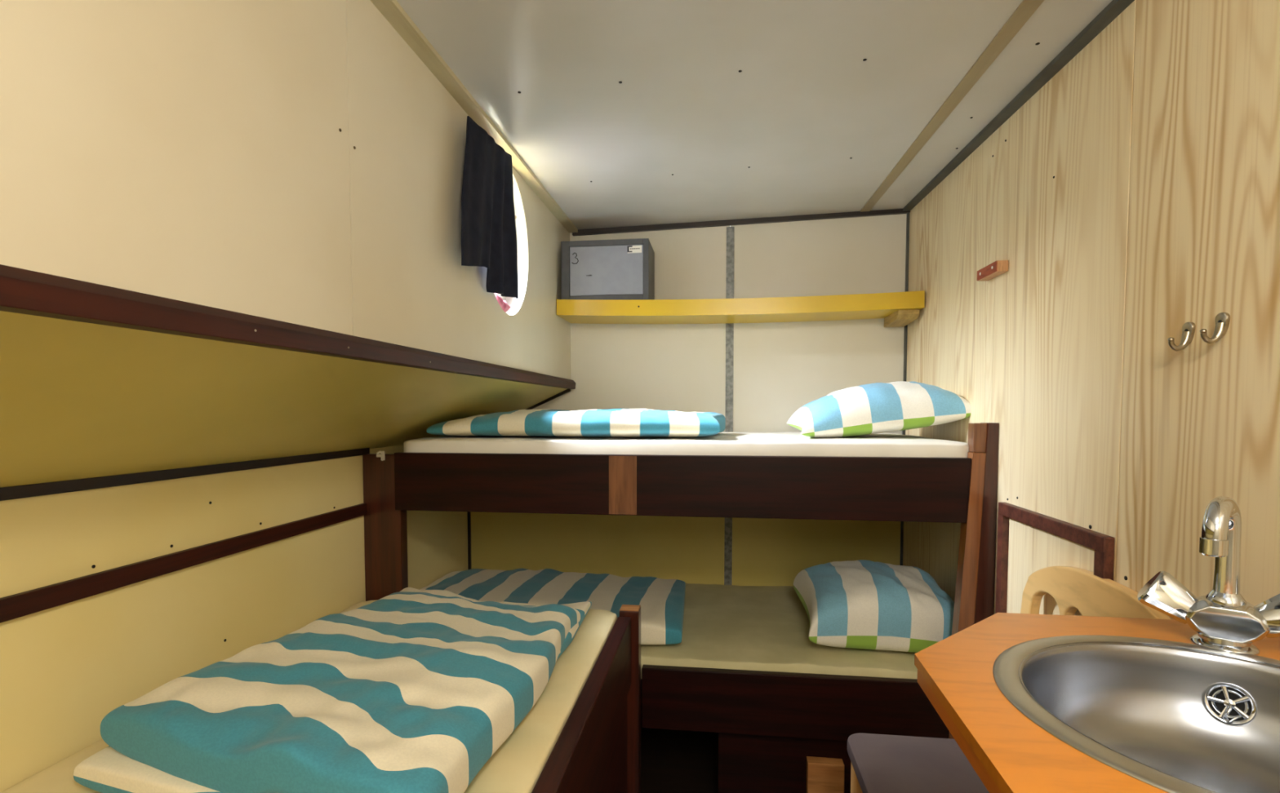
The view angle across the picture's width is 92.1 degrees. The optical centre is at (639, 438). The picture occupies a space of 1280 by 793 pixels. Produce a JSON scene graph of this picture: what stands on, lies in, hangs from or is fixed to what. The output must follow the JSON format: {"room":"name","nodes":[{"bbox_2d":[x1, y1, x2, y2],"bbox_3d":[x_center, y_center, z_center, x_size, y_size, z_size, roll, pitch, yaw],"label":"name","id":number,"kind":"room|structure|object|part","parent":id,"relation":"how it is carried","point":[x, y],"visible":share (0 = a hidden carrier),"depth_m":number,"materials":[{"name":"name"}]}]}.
{"room":"ship interior","nodes":[
{"label":"ship interior","id":0,"kind":"room"},
{"bbox_2d":[0,445,467,792],"bbox_3d":[-1.050,0.638,1.100,0.022,1.125,3.650,0,3,7],"label":"wall","id":1,"kind":"structure","parent":0,"point":[64,668],"depth_m":1.30,"materials":[{"name":"beige paint"}]},
{"bbox_2d":[0,503,366,622],"bbox_3d":[-1.088,0.297,0.670,0.014,0.038,2.820,0,3,7],"label":"trim","id":2,"kind":"structure","parent":1,"relation":"attached to","point":[31,602],"depth_m":1.27,"materials":[{"name":"brown wood"}]},
{"bbox_2d":[0,448,369,501],"bbox_3d":[-1.089,0.107,0.661,0.012,0.022,2.820,0,3,7],"label":"trim","id":3,"kind":"structure","parent":1,"relation":"attached to","point":[15,492],"depth_m":1.27,"materials":[{"name":"brown wood"}]},
{"bbox_2d":[467,511,471,569],"bbox_3d":[-0.801,0.393,2.892,0.012,0.850,0.012,0,3,7],"label":"trim","id":4,"kind":"structure","parent":1,"relation":"attached to","point":[468,513],"depth_m":2.89,"materials":[{"name":"grey metal"}]},
{"bbox_2d":[0,311,566,488],"bbox_3d":[-0.814,-0.032,1.038,0.531,0.259,3.650,0,3,7],"label":"wall","id":5,"kind":"structure","parent":0,"point":[78,400],"depth_m":1.04,"materials":[{"name":"beige paint"}]},
{"bbox_2d":[0,0,570,379],"bbox_3d":[-0.559,-0.502,0.984,0.022,0.692,3.650,0,3,7],"label":"wall","id":6,"kind":"structure","parent":0,"point":[295,162],"depth_m":0.90,"materials":[{"name":"beige paint"}]},
{"bbox_3d":[-0.665,-0.463,0.151,0.014,0.692,1.970,0,3,7],"label":"panel","id":7,"kind":"part","parent":6,"relation":"part of","materials":[{"name":"beige paint"}]},
{"bbox_2d":[0,264,575,389],"bbox_3d":[-0.548,-0.161,0.998,0.045,0.040,3.650,0,3,7],"label":"trim","id":8,"kind":"structure","parent":6,"relation":"attached to","point":[23,291],"depth_m":0.78,"materials":[{"name":"brown wood"}]},
{"bbox_2d":[369,0,577,232],"bbox_3d":[-0.535,-0.842,0.955,0.034,0.019,3.630,0,3,7],"label":"trim","id":9,"kind":"structure","parent":6,"relation":"attached to","point":[384,7],"depth_m":1.51,"materials":[{"name":"beige wood"}]},
{"bbox_2d":[461,115,518,298],"bbox_3d":[-0.420,-0.632,1.703,0.042,0.437,0.416,0,3,7],"label":"curtain","id":10,"kind":"object","parent":6,"relation":"hanging from","point":[488,224],"visible":1,"depth_m":1.70,"materials":[{"name":"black fabric"}]},
{"bbox_2d":[497,177,528,315],"bbox_3d":[-0.462,-0.633,1.971,0.080,0.494,0.446,0,3,7],"label":"window","id":11,"kind":"structure","parent":6,"relation":"in","point":[512,302],"depth_m":2.16,"materials":[{"name":"white glass"}]},
{"bbox_2d":[493,293,510,312],"bbox_3d":[-0.455,-0.426,1.950,0.051,0.059,0.125,0,3,7],"label":"cloth","id":12,"kind":"object","parent":11,"relation":"in","point":[504,305],"visible":0.36,"depth_m":1.94,"materials":[{"name":"pink fabric"}]},
{"bbox_2d":[640,706,718,792],"bbox_3d":[-0.074,1.246,1.000,2.150,0.080,3.850,0,3,7],"label":"under-bed opening","id":13,"kind":"structure","parent":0,"point":[673,761],"depth_m":2.19,"materials":[{"name":"black"}]},
{"bbox_2d":[531,617,631,792],"bbox_3d":[-0.582,0.885,1.101,0.903,0.630,1.810,0,3,7],"label":"bed","id":14,"kind":"object","parent":13,"relation":"on","point":[588,755],"visible":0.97,"depth_m":1.40,"materials":[{"name":"brown wood"}]},
{"bbox_2d":[0,600,617,792],"bbox_3d":[-0.601,0.632,1.103,0.856,0.134,1.772,0,3,7],"label":"mattress","id":15,"kind":"object","parent":14,"relation":"on","point":[517,766],"visible":0.16,"depth_m":1.15,"materials":[{"name":"beige fabric"}]},
{"bbox_2d":[73,587,591,792],"bbox_3d":[-0.521,0.478,1.384,0.678,0.150,1.135,0,3,7],"label":"duvet","id":16,"kind":"object","parent":15,"relation":"on","point":[409,690],"visible":1,"depth_m":1.02,"materials":[{"name":"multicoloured fabric"}]},
{"bbox_3d":[-0.162,0.994,1.034,0.025,0.419,1.716,0,3,7],"label":"panel","id":17,"kind":"part","parent":14,"relation":"part of","materials":[{"name":"brown wood"}]},
{"bbox_2d":[362,422,999,792],"bbox_3d":[0.101,0.538,2.315,1.947,1.213,0.927,0,3,7],"label":"bunk bed","id":18,"kind":"object","parent":13,"relation":"on","point":[767,724],"visible":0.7,"depth_m":1.87,"materials":[{"name":"brown wood"}]},
{"bbox_2d":[376,451,385,461],"bbox_3d":[-0.848,0.058,2.011,0.026,0.033,0.022,0,3,7],"label":"clip","id":19,"kind":"object","parent":18,"relation":"attached to","point":[382,455],"visible":1,"depth_m":2.01,"materials":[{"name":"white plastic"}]},
{"bbox_3d":[-0.847,0.604,2.070,0.130,1.104,0.043,0,3,7],"label":"post","id":20,"kind":"part","parent":18,"relation":"part of","materials":[{"name":"brown wood"}]},
{"bbox_3d":[-0.030,0.843,1.905,0.060,0.642,0.054,0,3,7],"label":"post","id":21,"kind":"part","parent":18,"relation":"part of","materials":[{"name":"brown wood"}]},
{"bbox_2d":[403,431,969,457],"bbox_3d":[0.151,0.049,2.321,1.793,0.127,0.852,0,3,7],"label":"mattress","id":22,"kind":"object","parent":18,"relation":"on","point":[723,443],"visible":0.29,"depth_m":1.92,"materials":[{"name":"white fabric"}]},
{"bbox_2d":[426,408,725,437],"bbox_3d":[-0.184,-0.058,2.228,0.980,0.098,0.547,0,3,7],"label":"duvet","id":23,"kind":"object","parent":22,"relation":"on","point":[621,423],"visible":1,"depth_m":1.99,"materials":[{"name":"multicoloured fabric"}]},
{"bbox_2d":[786,381,970,437],"bbox_3d":[0.823,-0.103,2.170,0.554,0.196,0.419,0,3,7],"label":"pillow","id":24,"kind":"object","parent":22,"relation":"on","point":[875,408],"visible":0.96,"depth_m":2.00,"materials":[{"name":"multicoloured fabric"}]},
{"bbox_2d":[640,583,917,679],"bbox_3d":[0.130,0.701,2.353,1.720,0.082,0.852,0,3,7],"label":"mattress","id":25,"kind":"object","parent":18,"relation":"on","point":[725,627],"visible":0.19,"depth_m":2.04,"materials":[{"name":"beige fabric"}]},
{"bbox_2d":[419,568,685,644],"bbox_3d":[-0.339,0.605,2.340,1.032,0.113,0.626,0,3,7],"label":"duvet","id":26,"kind":"object","parent":25,"relation":"on","point":[661,602],"visible":0.59,"depth_m":2.31,"materials":[{"name":"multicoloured fabric"}]},
{"bbox_2d":[793,560,954,653],"bbox_3d":[0.806,0.557,2.107,0.506,0.228,0.428,0,3,7],"label":"pillow","id":27,"kind":"object","parent":25,"relation":"on","point":[860,604],"visible":0.88,"depth_m":1.93,"materials":[{"name":"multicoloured fabric"}]},
{"bbox_3d":[0.573,1.029,1.901,0.660,0.270,0.020,0,3,7],"label":"panel","id":28,"kind":"part","parent":18,"relation":"part of","materials":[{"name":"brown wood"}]},
{"bbox_3d":[0.936,0.604,1.802,0.100,1.128,0.044,0,3,7],"label":"post","id":29,"kind":"part","parent":18,"relation":"part of","materials":[{"name":"brown wood"}]},
{"bbox_3d":[0.976,0.562,1.799,0.079,1.213,0.056,0,3,7],"label":"post","id":30,"kind":"part","parent":18,"relation":"part of","materials":[{"name":"brown wood"}]},
{"bbox_2d":[805,756,844,792],"bbox_3d":[0.561,1.071,1.874,0.107,0.188,0.037,0,3,7],"label":"block","id":31,"kind":"object","parent":13,"relation":"on","point":[823,775],"visible":1,"depth_m":1.85,"materials":[{"name":"brown wood"}]},
{"bbox_2d":[847,566,1170,792],"bbox_3d":[0.707,0.737,1.279,0.471,0.915,0.524,0,3,7],"label":"dining chair","id":32,"kind":"object","parent":13,"relation":"on","point":[880,763],"visible":0.34,"depth_m":1.34,"materials":[{"name":"beige wood"}]},
{"bbox_3d":[0.524,0.968,1.485,0.039,0.430,0.038,0,3,7],"label":"leg","id":33,"kind":"part","parent":32,"relation":"part of","materials":[{"name":"brown wood"}]},
{"bbox_3d":[0.909,0.437,1.239,0.063,0.313,0.524,0,3,7],"label":"backrest","id":34,"kind":"part","parent":32,"relation":"part of","materials":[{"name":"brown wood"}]},
{"bbox_2d":[470,213,906,586],"bbox_3d":[0.162,0.068,2.767,1.990,2.110,0.023,0,3,7],"label":"wall","id":35,"kind":"structure","parent":0,"point":[780,368],"depth_m":2.71,"materials":[{"name":"beige paint"}]},
{"bbox_2d":[525,389,570,409],"bbox_3d":[-0.561,-0.111,2.835,0.495,0.238,0.015,0,3,7],"label":"trim","id":36,"kind":"structure","parent":35,"relation":"attached to","point":[566,391],"depth_m":2.81,"materials":[{"name":"brown wood"}]},
{"bbox_3d":[0.161,0.608,2.781,1.950,1.030,0.003,0,3,7],"label":"panel","id":37,"kind":"part","parent":35,"relation":"part of","materials":[{"name":"beige paint"}]},
{"bbox_2d":[724,226,734,585],"bbox_3d":[0.393,-0.097,2.719,0.034,1.645,0.004,0,3,7],"label":"trim","id":38,"kind":"structure","parent":35,"relation":"attached to","point":[730,230],"depth_m":2.71,"materials":[{"name":"grey metal"}]},
{"bbox_2d":[556,290,924,327],"bbox_3d":[0.388,-0.521,2.573,1.444,0.105,0.251,0,3,7],"label":"wall shelf","id":39,"kind":"object","parent":35,"relation":"attached to","point":[898,309],"visible":1,"depth_m":2.47,"materials":[{"name":"yellow laminate"}]},
{"bbox_2d":[560,238,654,299],"bbox_3d":[-0.131,-0.692,2.635,0.364,0.246,0.226,0,3,7],"label":"storage box","id":40,"kind":"object","parent":39,"relation":"on","point":[620,268],"visible":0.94,"depth_m":2.53,"materials":[{"name":"grey metal"}]},
{"bbox_3d":[-0.138,-0.687,2.530,0.304,0.199,0.008,0,3,7],"label":"door","id":41,"kind":"part","parent":40,"relation":"part of","materials":[{"name":"grey metal"}]},
{"bbox_2d":[627,245,639,252],"bbox_3d":[-0.027,-0.769,2.506,0.050,0.026,0.001,0,3,7],"label":"sticker","id":42,"kind":"object","parent":40,"relation":"attached to","point":[630,248],"depth_m":2.51,"materials":[{"name":"white paper"}]},
{"bbox_2d":[572,208,910,236],"bbox_3d":[0.413,-0.935,2.670,1.440,0.064,0.018,0,3,7],"label":"trim","id":43,"kind":"structure","parent":35,"relation":"attached to","point":[894,211],"depth_m":2.66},
{"bbox_3d":[0.772,0.072,2.689,0.760,2.110,0.020,0,3,7],"label":"panel","id":44,"kind":"part","parent":35,"relation":"part of","materials":[{"name":"beige paint"}]},
{"bbox_2d":[899,213,909,565],"bbox_3d":[1.122,-0.110,2.620,0.010,1.680,0.010,0,3,7],"label":"trim","id":45,"kind":"structure","parent":35,"relation":"attached to","point":[907,214],"depth_m":2.60,"materials":[{"name":"grey metal"}]},
{"bbox_2d":[396,0,1112,229],"bbox_3d":[0.149,-0.849,0.875,1.660,0.193,3.810,0,3,7],"label":"ceiling","id":46,"kind":"structure","parent":0,"point":[627,113],"depth_m":1.53,"materials":[{"name":"white paint"}]},
{"bbox_2d":[860,0,1044,212],"bbox_3d":[0.710,-0.819,0.794,0.038,0.115,3.630,0,3,7],"label":"trim","id":47,"kind":"structure","parent":46,"relation":"attached to","point":[1026,8],"depth_m":1.52,"materials":[{"name":"beige wood"}]},
{"bbox_2d":[902,0,1279,619],"bbox_3d":[0.906,0.163,0.823,0.032,2.100,3.650,0,3,7],"label":"wall","id":48,"kind":"structure","parent":0,"point":[1133,198],"depth_m":1.19,"materials":[{"name":"brown wood"}]},
{"bbox_3d":[1.127,0.082,2.573,0.014,2.100,0.118,0,3,7],"label":"panel","id":49,"kind":"part","parent":48,"relation":"part of","materials":[{"name":"brown wood"}]},
{"bbox_3d":[1.076,0.100,2.180,0.014,2.100,0.674,0,3,7],"label":"panel","id":50,"kind":"part","parent":48,"relation":"part of","materials":[{"name":"brown wood"}]},
{"bbox_3d":[1.029,0.117,1.821,0.014,2.100,0.048,0,3,7],"label":"panel","id":51,"kind":"part","parent":48,"relation":"part of","materials":[{"name":"brown wood"}]},
{"bbox_2d":[977,260,1008,281],"bbox_3d":[0.999,-0.475,1.752,0.034,0.030,0.128,0,3,7],"label":"wall block","id":52,"kind":"object","parent":48,"relation":"attached to","point":[997,268],"visible":1,"depth_m":1.72,"materials":[{"name":"brown wood"}]},
{"bbox_3d":[0.986,-0.475,1.754,0.002,0.028,0.128,0,3,7],"label":"plate","id":53,"kind":"part","parent":52,"relation":"part of","materials":[{"name":"brown wood"}]},
{"bbox_2d":[902,0,1134,211],"bbox_3d":[0.876,-0.812,0.772,0.030,0.136,3.630,0,3,7],"label":"trim","id":54,"kind":"structure","parent":48,"relation":"attached to","point":[1115,7],"depth_m":1.52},
{"bbox_2d":[995,502,1114,616],"bbox_3d":[0.966,0.559,1.478,0.023,0.747,0.473,0,3,7],"label":"door","id":55,"kind":"structure","parent":48,"relation":"in","point":[1028,541],"depth_m":1.51,"materials":[{"name":"brown wood"}]},
{"bbox_3d":[0.989,0.131,1.508,0.014,2.100,0.582,0,3,7],"label":"panel","id":56,"kind":"part","parent":48,"relation":"part of","materials":[{"name":"brown wood"}]},
{"bbox_2d":[914,613,1279,792],"bbox_3d":[0.593,0.305,0.621,0.538,0.036,0.665,0,3,7],"label":"countertop","id":57,"kind":"structure","parent":48,"relation":"attached to","point":[1007,751],"depth_m":0.67,"materials":[{"name":"orange wood"}]},
{"bbox_3d":[0.595,0.312,0.621,0.534,0.022,0.658,0,3,7],"label":"panel","id":58,"kind":"part","parent":57,"relation":"part of","materials":[{"name":"orange wood"}]},
{"bbox_2d":[992,635,1279,792],"bbox_3d":[0.622,0.348,0.637,0.451,0.132,0.451,0,3,7],"label":"basin","id":59,"kind":"object","parent":57,"relation":"in","point":[1170,717],"visible":0.91,"depth_m":0.78,"materials":[{"name":"metal"}]},
{"bbox_2d":[1137,496,1279,655],"bbox_3d":[0.767,0.176,0.801,0.183,0.204,0.112,2,3,35],"label":"mixer tap","id":60,"kind":"object","parent":57,"relation":"on","point":[1222,620],"visible":1,"depth_m":0.81,"materials":[{"name":"silver metal"}]},
{"bbox_3d":[0.735,0.220,0.856,0.070,0.069,0.056,2,3,40],"label":"handle","id":61,"kind":"part","parent":60,"relation":"part of","materials":[{"name":"silver metal"}]},
{"bbox_3d":[0.751,0.144,0.798,0.093,0.138,0.027,-2,3,-34],"label":"spout","id":62,"kind":"part","parent":60,"relation":"part of","materials":[{"name":"silver metal"}]},
{"bbox_3d":[0.822,0.223,0.784,0.070,0.069,0.056,2,3,40],"label":"handle","id":63,"kind":"part","parent":60,"relation":"part of","materials":[{"name":"silver metal"}]},
{"bbox_2d":[1167,322,1195,351],"bbox_3d":[0.906,-0.170,1.035,0.037,0.048,0.023,0,3,7],"label":"coat hook","id":64,"kind":"object","parent":48,"relation":"attached to","point":[1188,328],"visible":1,"depth_m":1.03,"materials":[{"name":"silver metal"}]},
{"bbox_3d":[0.907,-0.163,1.036,0.036,0.033,0.014,0,3,7],"label":"arm","id":65,"kind":"part","parent":64,"relation":"part of","materials":[{"name":"silver metal"}]},
{"bbox_3d":[0.919,-0.176,1.033,0.006,0.037,0.023,0,3,7],"label":"plate","id":66,"kind":"part","parent":64,"relation":"part of","materials":[{"name":"silver metal"}]},
{"bbox_2d":[1199,312,1230,343],"bbox_3d":[0.897,-0.172,0.966,0.037,0.048,0.023,0,3,7],"label":"coat hook","id":67,"kind":"object","parent":48,"relation":"attached to","point":[1222,320],"visible":1,"depth_m":0.96,"materials":[{"name":"silver metal"}]},
{"bbox_3d":[0.898,-0.164,0.966,0.036,0.033,0.014,0,3,7],"label":"arm","id":68,"kind":"part","parent":67,"relation":"part of","materials":[{"name":"silver metal"}]},
{"bbox_3d":[0.910,-0.178,0.964,0.006,0.037,0.023,0,3,7],"label":"plate","id":69,"kind":"part","parent":67,"relation":"part of","materials":[{"name":"silver metal"}]}
]}

